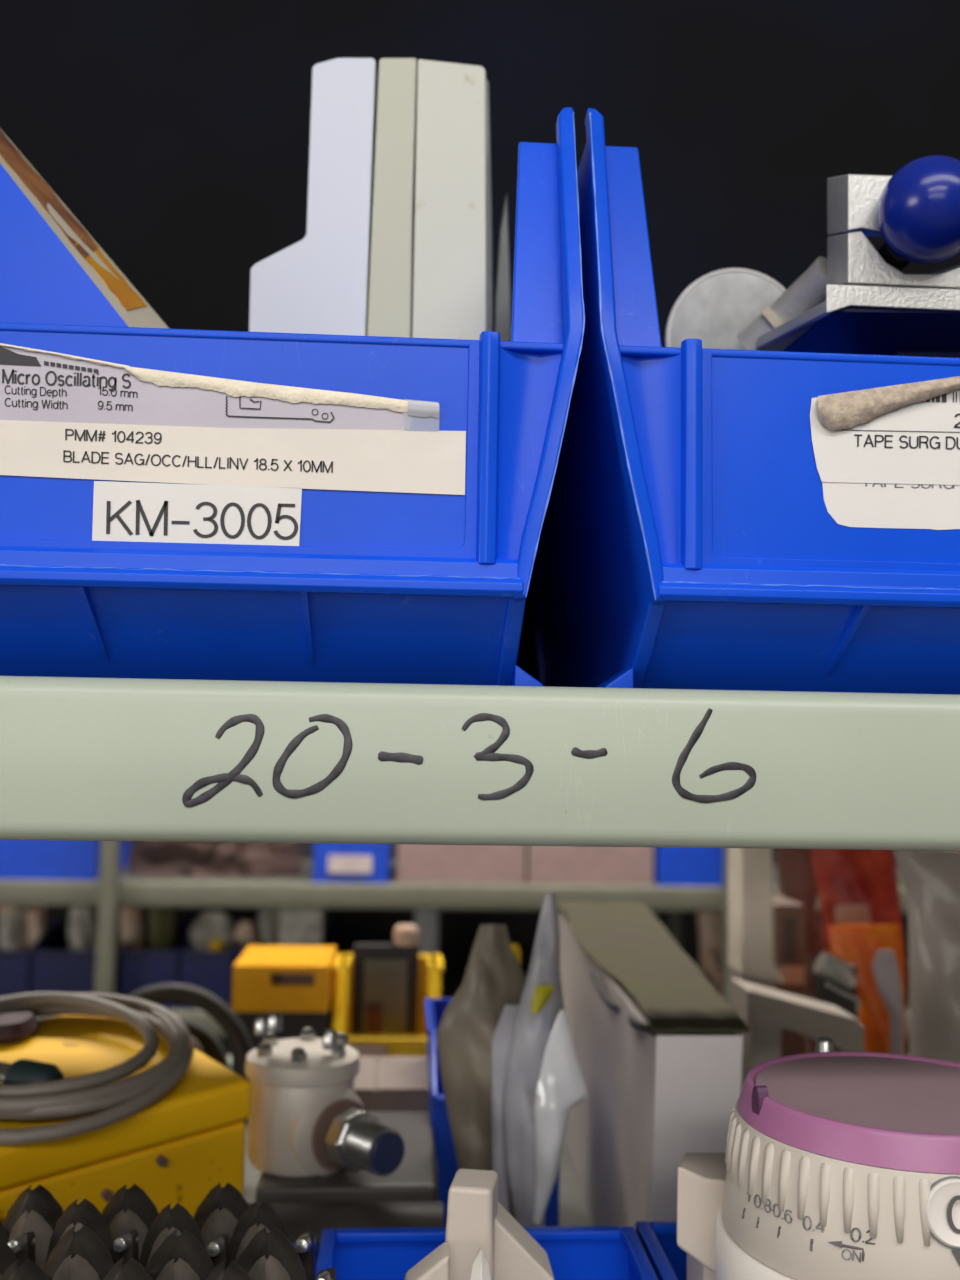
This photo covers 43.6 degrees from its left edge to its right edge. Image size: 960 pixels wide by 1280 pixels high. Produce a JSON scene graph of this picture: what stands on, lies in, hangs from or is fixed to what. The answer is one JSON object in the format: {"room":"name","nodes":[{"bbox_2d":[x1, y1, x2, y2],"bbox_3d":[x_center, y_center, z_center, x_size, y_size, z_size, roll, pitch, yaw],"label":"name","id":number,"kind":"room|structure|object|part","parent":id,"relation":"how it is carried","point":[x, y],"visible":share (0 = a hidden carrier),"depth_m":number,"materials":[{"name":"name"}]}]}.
{"room":"medical supply storeroom","nodes":[
{"label":"medical supply storeroom","id":0,"kind":"room"},
{"bbox_3d":[0.133,1.307,-2.659,13.000,0.100,12.200,1,-5,-3],"label":"floor","id":1,"kind":"structure","parent":0,"visible":0},
{"bbox_2d":[0,841,908,1055],"bbox_3d":[-0.160,0.713,2.375,3.400,1.950,0.515,1,-5,-3],"label":"storage rack","id":2,"kind":"object","parent":1,"relation":"on","point":[364,912],"visible":0.04,"depth_m":2.19,"materials":[{"name":"grey metal"}]},
{"bbox_2d":[0,920,68,996],"bbox_3d":[-0.895,0.604,2.248,0.177,0.120,0.253,1,-5,-3],"label":"storage bin","id":3,"kind":"object","parent":2,"relation":"on","point":[15,966],"visible":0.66,"depth_m":2.13,"materials":[{"name":"blue plastic"}]},
{"bbox_2d":[0,906,25,950],"bbox_3d":[-0.863,0.574,2.217,0.052,0.194,0.060,4,-6,-30],"label":"packet","id":4,"kind":"object","parent":3,"relation":"in","point":[12,924],"visible":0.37,"depth_m":2.21,"materials":[{"name":"white plastic"}]},
{"bbox_2d":[0,906,19,912],"bbox_3d":[-0.858,0.479,2.189,0.037,0.034,0.021,-1,-5,16],"label":"packet","id":5,"kind":"object","parent":4,"relation":"on","point":[6,909],"visible":0.38,"depth_m":2.18,"materials":[{"name":"grey"}]},
{"bbox_2d":[26,906,45,950],"bbox_3d":[-0.819,0.577,2.220,0.038,0.189,0.050,5,-6,-38],"label":"pouch","id":6,"kind":"object","parent":3,"relation":"in","point":[35,915],"visible":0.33,"depth_m":2.22,"materials":[{"name":"beige plastic"}]},
{"bbox_2d":[0,840,130,879],"bbox_3d":[-0.859,0.376,2.296,0.331,0.130,0.303,1,-5,-3],"label":"storage bin","id":7,"kind":"object","parent":2,"relation":"on","point":[19,859],"visible":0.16,"depth_m":2.15,"materials":[{"name":"blue plastic"}]},
{"bbox_2d":[31,920,120,992],"bbox_3d":[-0.749,0.607,2.257,0.114,0.120,0.253,1,-5,-3],"label":"storage bin","id":8,"kind":"object","parent":2,"relation":"on","point":[55,968],"visible":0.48,"depth_m":2.14,"materials":[{"name":"blue plastic"}]},
{"bbox_2d":[68,907,95,950],"bbox_3d":[-0.736,0.577,2.224,0.051,0.193,0.050,-3,-6,38],"label":"pouch","id":9,"kind":"object","parent":8,"relation":"in","point":[81,927],"visible":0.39,"depth_m":2.22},
{"bbox_3d":[-0.661,0.681,2.103,0.028,1.950,0.033,1,-5,-3],"label":"post","id":10,"kind":"part","parent":2,"relation":"part of","materials":[{"name":"grey metal"}]},
{"bbox_2d":[119,921,195,1009],"bbox_3d":[-0.600,0.610,2.266,0.104,0.120,0.253,1,-5,-3],"label":"storage bin","id":11,"kind":"object","parent":2,"relation":"on","point":[139,970],"visible":0.56,"depth_m":2.15,"materials":[{"name":"blue plastic"}]},
{"bbox_2d":[120,907,143,951],"bbox_3d":[-0.645,0.576,2.230,0.048,0.197,0.044,-3,-7,40],"label":"pouch","id":12,"kind":"object","parent":11,"relation":"in","point":[131,919],"visible":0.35,"depth_m":2.23,"materials":[{"name":"beige plastic"}]},
{"bbox_2d":[148,907,175,951],"bbox_3d":[-0.590,0.583,2.231,0.053,0.185,0.052,4,-6,-31],"label":"packet","id":13,"kind":"object","parent":11,"relation":"in","point":[161,920],"visible":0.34,"depth_m":2.23,"materials":[{"name":"green plastic"}]},
{"bbox_2d":[179,921,249,1009],"bbox_3d":[-0.499,0.612,2.272,0.094,0.120,0.253,1,-5,-3],"label":"storage bin","id":14,"kind":"object","parent":2,"relation":"on","point":[212,972],"visible":0.57,"depth_m":2.15,"materials":[{"name":"blue plastic"}]},
{"bbox_2d":[187,912,235,951],"bbox_3d":[-0.500,0.593,2.238,0.083,0.169,0.081,-3,-6,39],"label":"crumpled bag","id":15,"kind":"object","parent":14,"relation":"in","point":[209,926],"visible":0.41,"depth_m":2.23,"materials":[{"name":"white plastic"}]},
{"bbox_2d":[209,938,224,951],"bbox_3d":[-0.483,0.560,2.200,0.028,0.024,0.026,1,-5,-3],"label":"disc","id":16,"kind":"object","parent":14,"relation":"in","point":[216,945],"visible":0.96,"depth_m":2.19,"materials":[{"name":"plastic"}]},
{"bbox_2d":[128,841,301,876],"bbox_3d":[-0.500,0.380,2.270,0.326,0.156,0.081,1,-5,-3],"label":"sack","id":17,"kind":"object","parent":2,"relation":"on","point":[165,859],"visible":0.45,"depth_m":2.26,"materials":[{"name":"brown fabric"}]},
{"bbox_2d":[236,922,338,960],"bbox_3d":[-0.363,0.615,2.281,0.172,0.120,0.253,1,-5,-3],"label":"storage bin","id":18,"kind":"object","parent":2,"relation":"on","point":[331,928],"visible":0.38,"depth_m":2.40,"materials":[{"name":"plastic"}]},
{"bbox_2d":[234,922,255,951],"bbox_3d":[-0.433,0.598,2.221,0.043,0.149,0.043,-4,-7,43],"label":"packet","id":19,"kind":"object","parent":18,"relation":"in","point":[245,931],"visible":0.31,"depth_m":2.22,"materials":[{"name":"beige plastic"}]},
{"bbox_2d":[256,908,279,945],"bbox_3d":[-0.389,0.589,2.247,0.049,0.182,0.051,6,-7,-43],"label":"pouch","id":20,"kind":"object","parent":18,"relation":"in","point":[268,922],"visible":0.34,"depth_m":2.24,"materials":[{"name":"grey plastic"}]},
{"bbox_2d":[279,908,324,945],"bbox_3d":[-0.336,0.585,2.261,0.080,0.178,0.060,1,-5,-3],"label":"packet","id":21,"kind":"object","parent":18,"relation":"in","point":[298,927],"visible":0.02,"depth_m":2.24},
{"bbox_2d":[313,843,390,882],"bbox_3d":[-0.241,0.392,2.307,0.142,0.120,0.255,1,-5,-3],"label":"storage bin","id":22,"kind":"object","parent":2,"relation":"on","point":[332,863],"visible":0.41,"depth_m":2.18,"materials":[{"name":"blue plastic"}]},
{"bbox_2d":[415,909,438,953],"bbox_3d":[-0.102,0.588,2.276,0.045,0.182,0.060,1,-5,-3],"label":"packet","id":23,"kind":"object","parent":2,"relation":"on","point":[426,921],"visible":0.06,"depth_m":2.25,"materials":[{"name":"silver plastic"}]},
{"bbox_2d":[397,844,525,883],"bbox_3d":[-0.040,0.390,2.307,0.236,0.131,0.200,1,-5,-3],"label":"carton","id":24,"kind":"object","parent":2,"relation":"on","point":[494,864],"visible":0.4,"depth_m":2.21,"materials":[{"name":"pink cardboard"}]},
{"bbox_2d":[525,846,653,884],"bbox_3d":[0.200,0.395,2.322,0.234,0.131,0.200,1,-5,-3],"label":"carton","id":25,"kind":"object","parent":2,"relation":"on","point":[543,864],"visible":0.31,"depth_m":2.22,"materials":[{"name":"pink cardboard"}]},
{"bbox_2d":[652,911,659,921],"bbox_3d":[0.336,0.599,2.293,0.049,0.189,0.039,-2,-6,33],"label":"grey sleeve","id":26,"kind":"object","parent":2,"relation":"on","point":[655,913],"visible":0.02,"depth_m":2.29,"materials":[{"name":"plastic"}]},
{"bbox_3d":[0.428,0.747,2.652,0.028,1.950,0.030,1,-5,-3],"label":"post","id":27,"kind":"part","parent":2,"relation":"part of","materials":[{"name":"grey metal"}]},
{"bbox_2d":[654,847,722,885],"bbox_3d":[0.384,0.406,2.346,0.130,0.120,0.253,1,-5,-3],"label":"storage bin","id":28,"kind":"object","parent":2,"relation":"on","point":[672,866],"visible":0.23,"depth_m":2.22,"materials":[{"name":"blue plastic"}]},
{"bbox_2d":[697,912,722,997],"bbox_3d":[0.450,0.587,2.289,0.050,0.215,0.082,4,-6,-29],"label":"pouch","id":29,"kind":"object","parent":2,"relation":"on","point":[710,924],"visible":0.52,"depth_m":2.28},
{"bbox_3d":[0.458,0.706,2.172,0.028,1.950,0.033,1,-5,-3],"label":"post","id":30,"kind":"part","parent":2,"relation":"part of","materials":[{"name":"grey metal"}]},
{"bbox_2d":[0,0,959,1279],"bbox_3d":[-0.053,0.395,0.731,1.980,2.300,0.872,1,-5,-3],"label":"storage rack","id":31,"kind":"object","parent":1,"relation":"on","point":[176,133],"depth_m":0.42,"materials":[{"name":"green paint"}]},
{"bbox_2d":[0,1015,251,1224],"bbox_3d":[-0.273,0.268,0.537,0.305,0.152,0.138,5,-6,-37],"label":"case","id":32,"kind":"object","parent":31,"relation":"on","point":[190,1141],"visible":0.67,"depth_m":0.56,"materials":[{"name":"plastic"}]},
{"bbox_2d":[0,1009,37,1044],"bbox_3d":[-0.246,0.201,0.626,0.030,0.014,0.029,1,-5,-3],"label":"puck","id":33,"kind":"object","parent":32,"relation":"on","point":[18,1025],"visible":1,"depth_m":0.62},
{"bbox_2d":[0,1059,63,1084],"bbox_3d":[-0.211,0.203,0.551,0.039,0.019,0.018,0,-5,13],"label":"plug","id":34,"kind":"object","parent":32,"relation":"on","point":[22,1071],"visible":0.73,"depth_m":0.55,"materials":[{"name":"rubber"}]},
{"bbox_2d":[0,992,193,1144],"bbox_3d":[-0.213,0.201,0.580,0.147,0.036,0.156,1,-5,-3],"label":"coiled cable","id":35,"kind":"object","parent":32,"relation":"on","point":[90,1093],"visible":1,"depth_m":0.54,"materials":[{"name":"grey rubber"}]},
{"bbox_2d":[128,983,252,1126],"bbox_3d":[-0.214,0.304,0.826,0.120,0.132,0.026,1,-5,-3],"label":"hose reel","id":36,"kind":"object","parent":31,"relation":"on","point":[204,1040],"visible":0.21,"depth_m":0.83,"materials":[{"name":"rubber"}]},
{"bbox_2d":[0,107,584,685],"bbox_3d":[-0.127,-0.077,0.510,0.302,0.201,0.301,1,-5,-3],"label":"storage bin","id":37,"kind":"object","parent":31,"relation":"on","point":[192,504],"visible":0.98,"depth_m":0.37,"materials":[{"name":"blue plastic"}]},
{"bbox_2d":[0,129,168,328],"bbox_3d":[-0.176,-0.136,0.446,0.150,0.299,0.045,1,-5,-3],"label":"box","id":38,"kind":"object","parent":37,"relation":"in","point":[53,271],"visible":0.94,"depth_m":0.42,"materials":[{"name":"cardboard"}]},
{"bbox_3d":[-0.119,-0.058,0.365,0.244,0.075,0.003,1,-5,-3],"label":"panel","id":39,"kind":"part","parent":37,"relation":"part of","materials":[{"name":"blue plastic"}]},
{"bbox_3d":[-0.119,-0.059,0.364,0.238,0.070,0.002,1,-5,-3],"label":"label frame","id":40,"kind":"part","parent":37,"relation":"part of","materials":[{"name":"blue plastic"}]},
{"bbox_2d":[249,58,376,335],"bbox_3d":[-0.071,-0.109,0.508,0.049,0.261,0.050,1,-5,-3],"label":"box","id":41,"kind":"object","parent":37,"relation":"in","point":[319,283],"visible":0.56,"depth_m":0.49,"materials":[{"name":"white cardboard"}]},
{"bbox_2d":[367,58,486,339],"bbox_3d":[-0.023,-0.108,0.511,0.049,0.261,0.055,1,-5,-3],"label":"box","id":42,"kind":"object","parent":37,"relation":"in","point":[448,121],"visible":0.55,"depth_m":0.49,"materials":[{"name":"beige cardboard"}]},
{"bbox_2d":[486,80,492,330],"bbox_3d":[0.000,-0.117,0.559,0.011,0.288,0.028,1,-5,-3],"label":"housing","id":43,"kind":"object","parent":37,"relation":"in","point":[488,157],"visible":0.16,"depth_m":0.55,"materials":[{"name":"plastic"}]},
{"bbox_2d":[493,193,511,340],"bbox_3d":[0.009,-0.090,0.559,0.008,0.235,0.025,1,-5,-3],"label":"housing","id":44,"kind":"object","parent":37,"relation":"in","point":[502,323],"visible":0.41,"depth_m":0.55,"materials":[{"name":"plastic"}]},
{"bbox_3d":[0.017,-0.058,0.375,0.022,0.070,0.006,1,-5,-3],"label":"corner panel","id":45,"kind":"part","parent":37,"relation":"part of","materials":[{"name":"blue plastic"}]},
{"bbox_2d":[292,1243,318,1262],"bbox_3d":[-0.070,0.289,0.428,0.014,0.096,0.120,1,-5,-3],"label":"storage bin","id":46,"kind":"object","parent":31,"relation":"on","point":[316,1244],"visible":0.12,"depth_m":0.49,"materials":[{"name":"blue plastic"}]},
{"bbox_2d":[248,1112,443,1250],"bbox_3d":[-0.067,0.310,0.615,0.091,0.088,0.156,1,-5,-3],"label":"equipment case","id":47,"kind":"object","parent":31,"relation":"on","point":[409,1197],"visible":0.45,"depth_m":0.58,"materials":[{"name":"grey metal"}]},
{"bbox_2d":[245,1012,404,1176],"bbox_3d":[-0.073,0.227,0.603,0.100,0.079,0.058,-2,-6,30],"label":"housing","id":48,"kind":"object","parent":47,"relation":"on","point":[307,1117],"visible":1,"depth_m":0.59,"materials":[{"name":"cast zinc"},{"name":"bright steel"},{"name":"blue plastic"}]},
{"bbox_2d":[345,1120,403,1176],"bbox_3d":[-0.050,0.241,0.569,0.021,0.022,0.020,5,-7,-42],"label":"outlet","id":49,"kind":"object","parent":48,"relation":"attached to","point":[373,1147],"depth_m":0.56,"materials":[{"name":"metal"}]},
{"bbox_3d":[-0.068,0.275,0.636,0.087,0.014,0.120,1,-5,-3],"label":"lid","id":50,"kind":"part","parent":47,"relation":"part of","materials":[{"name":"grey metal"}]},
{"bbox_2d":[354,1056,428,1111],"bbox_3d":[-0.067,0.323,0.772,0.072,0.088,0.080,1,-5,-3],"label":"carton","id":51,"kind":"object","parent":31,"relation":"on","point":[385,1083],"visible":0.15,"depth_m":0.75,"materials":[{"name":"white cardboard"}]},
{"bbox_3d":[-0.041,-0.232,0.750,1.900,0.567,0.005,1,-5,-3],"label":"panel","id":52,"kind":"part","parent":31,"relation":"part of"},
{"bbox_2d":[437,925,526,1218],"bbox_3d":[0.011,0.259,0.636,0.046,0.210,0.055,6,-7,-44],"label":"pouch","id":53,"kind":"object","parent":31,"relation":"on","point":[475,1031],"visible":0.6,"depth_m":0.64,"materials":[{"name":"grey plastic"}]},
{"bbox_2d":[316,1226,657,1279],"bbox_3d":[0.003,0.288,0.433,0.129,0.102,0.120,1,-5,-3],"label":"storage bin","id":54,"kind":"object","parent":31,"relation":"on","point":[573,1252],"visible":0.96,"depth_m":0.49,"materials":[{"name":"blue plastic"}]},
{"bbox_2d":[405,1169,553,1279],"bbox_3d":[0.004,0.261,0.416,0.082,0.145,0.044,6,-7,-44],"label":"bracket","id":55,"kind":"object","parent":54,"relation":"in","point":[484,1241],"visible":1,"depth_m":0.41,"materials":[{"name":"white plastic"}]},
{"bbox_3d":[-0.007,0.261,0.414,0.026,0.145,0.020,1,-5,-3],"label":"upright plate","id":56,"kind":"part","parent":55,"relation":"part of","materials":[{"name":"beige plastic"}]},
{"bbox_2d":[425,998,559,1226],"bbox_3d":[0.004,0.303,0.747,0.077,0.127,0.143,1,-5,-3],"label":"storage bin","id":57,"kind":"object","parent":31,"relation":"on","point":[447,1165],"visible":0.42,"depth_m":0.68,"materials":[{"name":"blue plastic"}]},
{"bbox_2d":[511,944,520,964],"bbox_3d":[0.020,0.188,0.708,0.007,0.017,0.007,-3,-7,41],"label":"tag","id":58,"kind":"object","parent":57,"relation":"in","point":[515,947],"visible":0.36,"depth_m":0.71,"materials":[{"name":"plastic"}]},
{"bbox_2d":[505,893,586,1226],"bbox_3d":[0.033,0.235,0.599,0.040,0.214,0.040,1,-5,-3],"label":"pouch","id":59,"kind":"object","parent":31,"relation":"on","point":[544,1081],"visible":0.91,"depth_m":0.59,"materials":[{"name":"white plastic"}]},
{"bbox_2d":[556,901,749,1228],"bbox_3d":[0.108,0.287,0.798,0.083,0.170,0.418,1,-5,-3],"label":"carton","id":60,"kind":"object","parent":31,"relation":"on","point":[658,1050],"visible":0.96,"depth_m":0.68,"materials":[{"name":"cardboard"}]},
{"bbox_2d":[635,1221,686,1279],"bbox_3d":[0.123,0.291,0.443,0.110,0.102,0.125,1,-5,-3],"label":"storage bin","id":61,"kind":"object","parent":31,"relation":"on","point":[658,1239],"visible":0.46,"depth_m":0.50,"materials":[{"name":"blue plastic"}]},
{"bbox_2d":[529,108,959,694],"bbox_3d":[0.179,-0.070,0.529,0.302,0.201,0.301,1,-5,-3],"label":"storage bin","id":62,"kind":"object","parent":31,"relation":"on","point":[715,519],"visible":0.96,"depth_m":0.38,"materials":[{"name":"blue plastic"}]},
{"bbox_3d":[0.051,-0.057,0.377,0.022,0.070,0.006,1,-5,-3],"label":"corner panel","id":63,"kind":"part","parent":62,"relation":"part of","materials":[{"name":"blue plastic"}]},
{"bbox_2d":[665,155,959,357],"bbox_3d":[0.145,-0.079,0.482,0.135,0.204,0.115,-3,-6,35],"label":"mechanical part","id":64,"kind":"object","parent":62,"relation":"in","point":[856,299],"visible":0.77,"depth_m":0.44,"materials":[{"name":"silver metal"}]},
{"bbox_3d":[0.167,-0.117,0.464,0.108,0.018,0.058,1,-5,-3],"label":"plate","id":65,"kind":"part","parent":64,"relation":"part of","materials":[{"name":"blue plastic"}]},
{"bbox_3d":[0.166,-0.127,0.451,0.086,0.024,0.035,1,-5,-3],"label":"jaw plate","id":66,"kind":"part","parent":64,"relation":"part of","materials":[{"name":"metal"}]},
{"bbox_3d":[0.157,-0.146,0.455,0.012,0.012,0.020,1,-5,-3],"label":"knob stem","id":67,"kind":"part","parent":64,"relation":"part of","materials":[{"name":"metal"}]},
{"bbox_3d":[0.162,-0.156,0.432,0.036,0.038,0.040,-1,-5,22],"label":"ball knob","id":68,"kind":"part","parent":64,"relation":"part of","materials":[{"name":"blue plastic"}]},
{"bbox_3d":[0.187,-0.053,0.382,0.238,0.070,0.002,1,-5,-3],"label":"label frame","id":69,"kind":"part","parent":62,"relation":"part of","materials":[{"name":"blue plastic"}]},
{"bbox_3d":[0.187,-0.051,0.384,0.244,0.075,0.003,1,-5,-3],"label":"panel","id":70,"kind":"part","parent":62,"relation":"part of","materials":[{"name":"blue plastic"}]},
{"bbox_2d":[728,848,783,988],"bbox_3d":[0.206,0.251,0.896,0.032,0.263,0.040,1,-5,-3],"label":"box","id":71,"kind":"object","parent":31,"relation":"on","point":[750,911],"visible":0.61,"depth_m":0.88,"materials":[{"name":"white cardboard"}]},
{"bbox_3d":[0.168,0.296,0.729,0.019,0.142,0.040,1,-5,-3],"label":"leg","id":72,"kind":"part","parent":31,"relation":"part of","materials":[{"name":"grey metal"}]},
{"bbox_2d":[772,895,805,1056],"bbox_3d":[0.239,0.299,0.961,0.024,0.180,0.066,1,-5,-3],"label":"box","id":73,"kind":"object","parent":31,"relation":"on","point":[789,931],"visible":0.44,"depth_m":0.93,"materials":[{"name":"grey cardboard"}]},
{"bbox_3d":[0.193,0.290,0.731,0.071,0.157,0.040,1,-5,-3],"label":"metal bracket","id":74,"kind":"part","parent":31,"relation":"part of","materials":[{"name":"grey metal"}]},
{"bbox_3d":[0.194,0.229,0.737,0.071,0.036,0.040,1,-5,-3],"label":"arm","id":75,"kind":"part","parent":31,"relation":"part of","materials":[{"name":"grey metal"}]},
{"bbox_2d":[777,849,823,1052],"bbox_3d":[0.286,0.303,1.036,0.047,0.267,0.038,-3,-6,39],"label":"sachet","id":76,"kind":"object","parent":31,"relation":"on","point":[796,875],"visible":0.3,"depth_m":1.04,"materials":[{"name":"brown plastic"}]},
{"bbox_3d":[0.130,0.241,0.398,0.138,0.188,0.120,-1,-5,17],"label":"dial unit","id":77,"kind":"part","parent":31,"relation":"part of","materials":[{"name":"white plastic"}]},
{"bbox_2d":[814,952,859,1018],"bbox_3d":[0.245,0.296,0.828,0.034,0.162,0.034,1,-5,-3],"label":"buckle","id":78,"kind":"object","parent":31,"relation":"on","point":[836,979],"visible":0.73,"depth_m":0.82,"materials":[{"name":"metal"}]},
{"bbox_3d":[0.223,0.301,0.733,0.010,0.136,0.040,1,-5,-3],"label":"leg","id":79,"kind":"part","parent":31,"relation":"part of","materials":[{"name":"grey metal"}]},
{"bbox_2d":[835,905,871,1019],"bbox_3d":[0.295,0.296,0.943,0.024,0.173,0.021,-3,-6,37],"label":"packet","id":80,"kind":"object","parent":31,"relation":"on","point":[844,914],"visible":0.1,"depth_m":0.95,"materials":[{"name":"red plastic"}]},
{"bbox_2d":[812,849,905,1034],"bbox_3d":[0.313,0.277,0.980,0.061,0.241,0.058,6,-7,-44],"label":"bag","id":81,"kind":"object","parent":31,"relation":"on","point":[843,877],"visible":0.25,"depth_m":0.98,"materials":[{"name":"red plastic"}]},
{"bbox_2d":[828,925,904,1054],"bbox_3d":[0.289,0.293,0.883,0.056,0.163,0.028,3,-5,-20],"label":"packet","id":82,"kind":"object","parent":31,"relation":"on","point":[857,945],"visible":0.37,"depth_m":0.89,"materials":[{"name":"orange plastic"}]},
{"bbox_2d":[872,950,903,1054],"bbox_3d":[0.292,0.284,0.855,0.020,0.125,0.015,-2,-6,28],"label":"sachet","id":83,"kind":"object","parent":82,"relation":"on","point":[885,966],"visible":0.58,"depth_m":0.85,"materials":[{"name":"grey plastic"}]},
{"bbox_2d":[893,850,959,1062],"bbox_3d":[0.322,0.240,0.781,0.103,0.205,0.047,1,-5,-3],"label":"bag","id":84,"kind":"object","parent":31,"relation":"on","point":[931,879],"visible":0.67,"depth_m":0.78,"materials":[{"name":"grey plastic"}]},
{"bbox_3d":[-0.118,0.379,1.046,0.183,0.023,0.120,1,-5,-3],"label":"crate","id":85,"kind":"object","parent":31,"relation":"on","visible":0},
{"bbox_2d":[231,945,335,1073],"bbox_3d":[-0.168,0.320,1.038,0.078,0.092,0.100,1,-5,-3],"label":"storage bin","id":86,"kind":"object","parent":85,"relation":"on","point":[297,982],"visible":0.62,"depth_m":0.99,"materials":[{"name":"plastic"}]},
{"bbox_2d":[332,954,442,1058],"bbox_3d":[-0.080,0.325,1.041,0.095,0.085,0.103,1,-5,-3],"label":"storage bin","id":87,"kind":"object","parent":85,"relation":"on","point":[430,965],"visible":0.42,"depth_m":1.02,"materials":[{"name":"yellow plastic"}]},
{"bbox_2d":[351,924,418,1034],"bbox_3d":[-0.083,0.303,1.050,0.057,0.107,0.022,1,-5,-3],"label":"framed panel","id":88,"kind":"object","parent":87,"relation":"in","point":[385,975],"depth_m":1.04,"materials":[{"name":"plastic"}]},
{"bbox_3d":[-0.083,0.313,1.042,0.037,0.069,0.002,1,-5,-3],"label":"glass","id":89,"kind":"part","parent":88,"relation":"part of","materials":[{"name":"clear glass"}]},
{"bbox_3d":[-0.065,0.259,1.055,0.022,0.017,0.022,1,-5,-3],"label":"beige knob","id":90,"kind":"part","parent":88,"relation":"part of","materials":[{"name":"beige plastic"}]},
{"bbox_3d":[-0.139,0.285,0.404,0.137,0.099,0.120,1,-5,-3],"label":"tray","id":91,"kind":"object","parent":31,"relation":"on","visible":0},
{"bbox_2d":[0,1257,251,1279],"bbox_3d":[-0.116,0.214,0.366,0.117,0.049,0.019,1,-5,-3],"label":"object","id":92,"kind":"object","parent":91,"relation":"on","point":[28,1270],"visible":1,"depth_m":0.37,"materials":[{"name":"metal"}]},
{"bbox_2d":[3,1182,284,1270],"bbox_3d":[-0.147,0.235,0.452,0.148,0.058,0.019,1,-5,-3],"label":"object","id":93,"kind":"object","parent":91,"relation":"on","point":[37,1210],"visible":0.34,"depth_m":0.45,"materials":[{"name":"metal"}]},
{"bbox_3d":[-0.169,0.238,0.448,0.023,0.049,0.015,1,-5,-3],"label":"plate","id":94,"kind":"part","parent":93,"relation":"part of","materials":[{"name":"metal"}]},
{"bbox_3d":[-0.134,0.239,0.451,0.023,0.049,0.015,1,-5,-3],"label":"plate","id":95,"kind":"part","parent":93,"relation":"part of","materials":[{"name":"metal"}]},
{"bbox_3d":[-0.098,0.239,0.453,0.023,0.049,0.015,1,-5,-3],"label":"plate","id":96,"kind":"part","parent":93,"relation":"part of","materials":[{"name":"metal"}]},
{"bbox_2d":[0,1199,315,1279],"bbox_3d":[-0.126,0.225,0.427,0.134,0.050,0.019,1,-5,-3],"label":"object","id":97,"kind":"object","parent":91,"relation":"on","point":[255,1218],"visible":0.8,"depth_m":0.43,"materials":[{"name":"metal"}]},
{"bbox_3d":[-0.143,0.226,0.424,0.019,0.041,0.015,1,-5,-3],"label":"plate","id":98,"kind":"part","parent":97,"relation":"part of","materials":[{"name":"metal"}]},
{"bbox_3d":[-0.110,0.229,0.426,0.019,0.041,0.015,1,-5,-3],"label":"plate","id":99,"kind":"part","parent":97,"relation":"part of","materials":[{"name":"metal"}]},
{"bbox_3d":[-0.080,0.229,0.428,0.019,0.041,0.015,1,-5,-3],"label":"plate","id":100,"kind":"part","parent":97,"relation":"part of","materials":[{"name":"metal"}]},
{"bbox_2d":[0,1225,336,1279],"bbox_3d":[-0.124,0.223,0.395,0.155,0.057,0.019,1,-5,-3],"label":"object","id":101,"kind":"object","parent":91,"relation":"on","point":[81,1254],"visible":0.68,"depth_m":0.40,"materials":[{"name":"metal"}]},
{"bbox_3d":[-0.133,0.224,0.392,0.022,0.047,0.015,1,-5,-3],"label":"plate","id":102,"kind":"part","parent":101,"relation":"part of","materials":[{"name":"metal"}]},
{"bbox_3d":[-0.100,0.227,0.393,0.022,0.047,0.015,1,-5,-3],"label":"plate","id":103,"kind":"part","parent":101,"relation":"part of","materials":[{"name":"metal"}]},
{"bbox_3d":[-0.071,0.227,0.395,0.022,0.047,0.015,1,-5,-3],"label":"plate","id":104,"kind":"part","parent":101,"relation":"part of","materials":[{"name":"metal"}]}
]}

